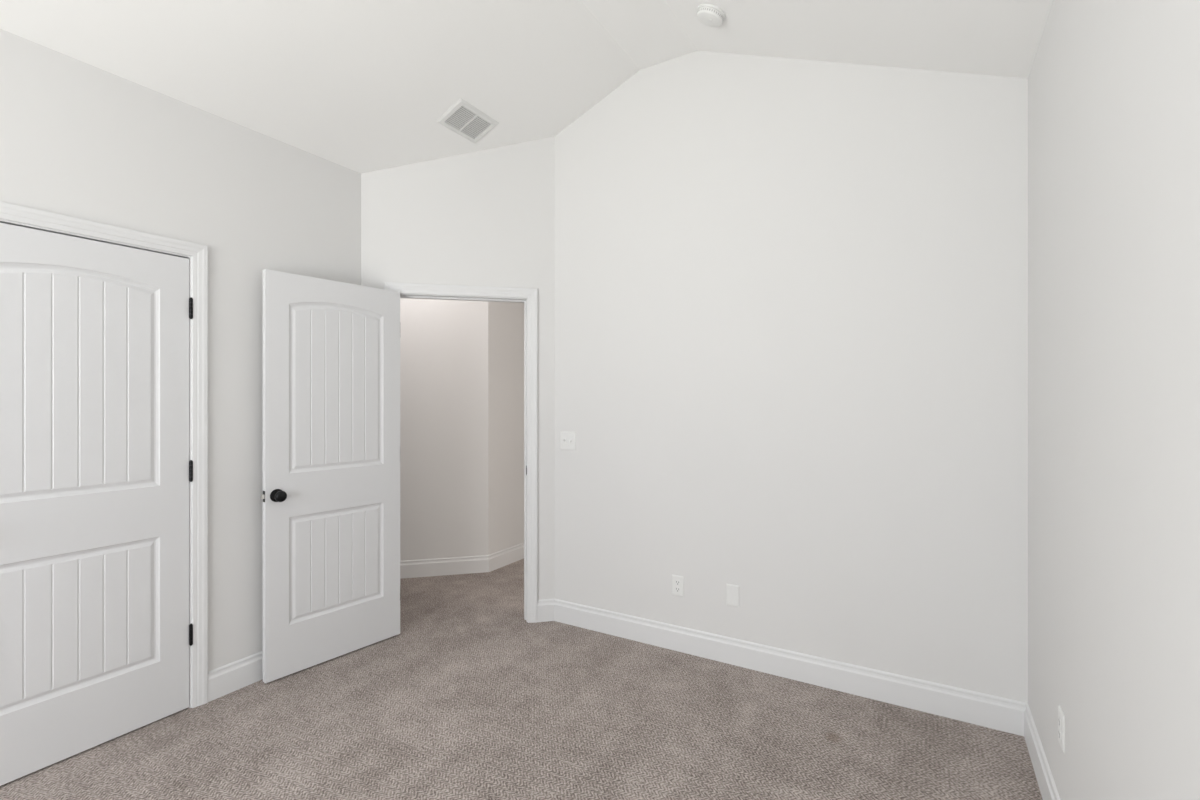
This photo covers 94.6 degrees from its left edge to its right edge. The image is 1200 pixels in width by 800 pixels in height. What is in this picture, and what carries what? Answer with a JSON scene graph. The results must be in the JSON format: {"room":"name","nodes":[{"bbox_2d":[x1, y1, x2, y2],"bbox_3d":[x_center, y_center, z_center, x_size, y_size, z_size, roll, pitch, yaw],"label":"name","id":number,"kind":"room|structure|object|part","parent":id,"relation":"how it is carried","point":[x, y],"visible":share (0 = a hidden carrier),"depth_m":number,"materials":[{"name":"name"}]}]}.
{"room":"empty bedroom","nodes":[
{"label":"empty bedroom","id":0,"kind":"room"},
{"bbox_2d":[0,29,360,670],"bbox_3d":[-2.477,0.030,1.579,0.115,2.740,4.047,0,0,30],"label":"wall","id":1,"kind":"structure","parent":0,"point":[79,139],"depth_m":2.60,"materials":[{"name":"white paint"}]},
{"bbox_2d":[0,223,192,785],"bbox_3d":[-2.066,0.376,2.199,0.157,2.032,0.770,0,0,30],"label":"door","id":2,"kind":"structure","parent":1,"relation":"in","point":[96,470],"depth_m":2.21,"materials":[{"name":"white paint"}]},
{"bbox_3d":[-2.069,-0.073,2.193,0.035,0.894,0.536,0,0,30],"label":"panel","id":3,"kind":"part","parent":2,"relation":"part of","materials":[{"name":"white paint"}]},
{"bbox_3d":[-2.069,0.868,2.193,0.035,0.545,0.536,0,0,30],"label":"panel","id":4,"kind":"part","parent":2,"relation":"part of","materials":[{"name":"white paint"}]},
{"bbox_2d":[0,201,207,707],"bbox_3d":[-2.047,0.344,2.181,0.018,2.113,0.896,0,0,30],"label":"trim","id":5,"kind":"structure","parent":1,"relation":"attached to","point":[198,253],"depth_m":2.53,"materials":[{"name":"white paint"}]},
{"bbox_2d":[208,651,262,701],"bbox_3d":[-1.615,1.332,2.921,0.014,0.136,0.819,0,0,30],"label":"baseboard","id":6,"kind":"structure","parent":1,"relation":"attached to","point":[231,677],"depth_m":2.67,"materials":[{"name":"white paint"}]},
{"bbox_2d":[361,136,554,599],"bbox_3d":[-0.864,-0.139,3.458,1.151,3.078,0.115,0,0,-12],"label":"wall","id":7,"kind":"structure","parent":0,"point":[486,217],"depth_m":3.44,"materials":[{"name":"white paint"}]},
{"bbox_2d":[261,269,399,682],"bbox_3d":[-1.428,0.374,3.017,0.157,2.032,0.757,0,0,38],"label":"door","id":8,"kind":"structure","parent":7,"relation":"in","point":[330,496],"depth_m":2.96,"materials":[{"name":"white paint"}]},
{"bbox_3d":[-1.580,0.475,2.736,0.051,0.055,0.055,0,0,38],"label":"knob","id":9,"kind":"part","parent":8,"relation":"part of","materials":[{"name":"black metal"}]},
{"bbox_3d":[-1.428,-0.075,3.017,0.035,0.894,0.518,0,0,38],"label":"panel","id":10,"kind":"part","parent":8,"relation":"part of","materials":[{"name":"white paint"}]},
{"bbox_3d":[-1.428,0.866,3.017,0.035,0.545,0.518,0,0,38],"label":"panel","id":11,"kind":"part","parent":8,"relation":"part of","materials":[{"name":"white paint"}]},
{"bbox_2d":[384,282,536,622],"bbox_3d":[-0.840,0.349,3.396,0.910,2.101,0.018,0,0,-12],"label":"trim","id":12,"kind":"structure","parent":7,"relation":"attached to","point":[410,288],"depth_m":3.48,"materials":[{"name":"white paint"}]},
{"bbox_2d":[537,599,553,621],"bbox_3d":[-0.342,1.332,3.507,0.110,0.136,0.014,0,0,-12],"label":"baseboard","id":13,"kind":"structure","parent":7,"relation":"attached to","point":[545,607],"depth_m":3.50,"materials":[{"name":"white paint"}]},
{"bbox_2d":[400,298,523,560],"bbox_3d":[-0.880,0.030,5.152,3.988,2.740,0.909,0,0,-41],"label":"wall","id":14,"kind":"structure","parent":0,"point":[462,362],"depth_m":4.46,"materials":[{"name":"white paint"}]},
{"bbox_2d":[400,555,488,578],"bbox_3d":[-1.756,1.332,4.302,1.756,0.136,0.014,0,0,-14],"label":"baseboard","id":15,"kind":"structure","parent":14,"relation":"attached to","point":[467,564],"depth_m":4.42,"materials":[{"name":"white paint"}]},
{"bbox_2d":[489,542,523,571],"bbox_3d":[-0.258,1.332,5.618,0.014,0.136,2.570,0,0,30],"label":"baseboard","id":16,"kind":"structure","parent":14,"relation":"attached to","point":[499,559],"depth_m":4.69,"materials":[{"name":"white paint"}]},
{"bbox_2d":[0,559,1042,799],"bbox_3d":[-0.576,1.450,2.822,5.150,0.100,8.115,0,0,30],"label":"floor","id":17,"kind":"structure","parent":0,"point":[472,699],"depth_m":2.33,"materials":[{"name":"carpet"}]},
{"bbox_2d":[0,0,1052,172],"bbox_3d":[-0.804,-1.667,1.107,3.478,0.746,4.925,0,0,30],"label":"ceiling","id":18,"kind":"structure","parent":0,"point":[361,86],"depth_m":2.56,"materials":[{"name":"white paint"}]},
{"bbox_2d":[436,98,498,142],"bbox_3d":[-0.752,-1.588,3.168,0.190,0.080,0.310,0,0,30],"label":"ceiling vent","id":19,"kind":"object","parent":18,"relation":"in","point":[462,118],"visible":1,"depth_m":3.15,"materials":[{"name":"white metal"}]},
{"bbox_2d":[697,4,725,26],"bbox_3d":[0.527,-1.824,2.630,0.139,0.078,0.135,0,0,-32],"label":"smoke detector","id":20,"kind":"object","parent":18,"relation":"attached to","point":[710,15],"visible":1,"depth_m":2.60,"materials":[{"name":"white plastic"}]},
{"bbox_2d":[555,51,1027,702],"bbox_3d":[0.776,-0.260,2.968,2.404,3.320,0.115,0,0,30],"label":"wall","id":21,"kind":"structure","parent":0,"point":[791,295],"depth_m":2.77,"materials":[{"name":"white paint"}]},
{"bbox_2d":[560,431,575,449],"bbox_3d":[-0.204,0.255,3.466,0.116,0.114,0.018,0,0,30],"label":"light switch","id":22,"kind":"object","parent":21,"relation":"attached to","point":[567,439],"visible":1,"depth_m":3.47,"materials":[{"name":"white plastic"}]},
{"bbox_2d":[672,575,683,596],"bbox_3d":[0.435,1.039,3.097,0.070,0.114,0.007,0,0,30],"label":"power outlet","id":23,"kind":"object","parent":21,"relation":"attached to","point":[677,581],"visible":1,"depth_m":3.09,"materials":[{"name":"white plastic"}]},
{"bbox_2d":[726,584,738,606],"bbox_3d":[0.704,1.038,2.939,0.070,0.114,0.007,0,0,30],"label":"blank wall plate","id":24,"kind":"object","parent":21,"relation":"attached to","point":[732,591],"visible":1,"depth_m":2.94,"materials":[{"name":"white plastic"}]},
{"bbox_2d":[554,599,1026,735],"bbox_3d":[0.744,1.332,2.912,2.404,0.136,0.014,0,0,30],"label":"baseboard","id":25,"kind":"structure","parent":21,"relation":"attached to","point":[977,708],"depth_m":2.73,"materials":[{"name":"white paint"}]},
{"bbox_2d":[1028,0,1199,799],"bbox_3d":[0.646,0.030,0.256,0.115,2.740,4.925,0,0,30],"label":"wall","id":26,"kind":"structure","parent":0,"point":[1114,85],"depth_m":1.27,"materials":[{"name":"white paint"}]},
{"bbox_2d":[1024,703,1060,799],"bbox_3d":[0.590,1.332,0.289,0.014,0.136,4.695,0,0,30],"label":"baseboard","id":27,"kind":"structure","parent":26,"relation":"attached to","point":[1047,786],"depth_m":2.02,"materials":[{"name":"white paint"}]},
{"bbox_2d":[1058,705,1064,752],"bbox_3d":[1.442,1.028,1.734,0.007,0.114,0.070,0,0,30],"label":"power outlet","id":28,"kind":"object","parent":26,"relation":"attached to","point":[1061,718],"visible":1,"depth_m":1.72,"materials":[{"name":"white plastic"}]}
]}

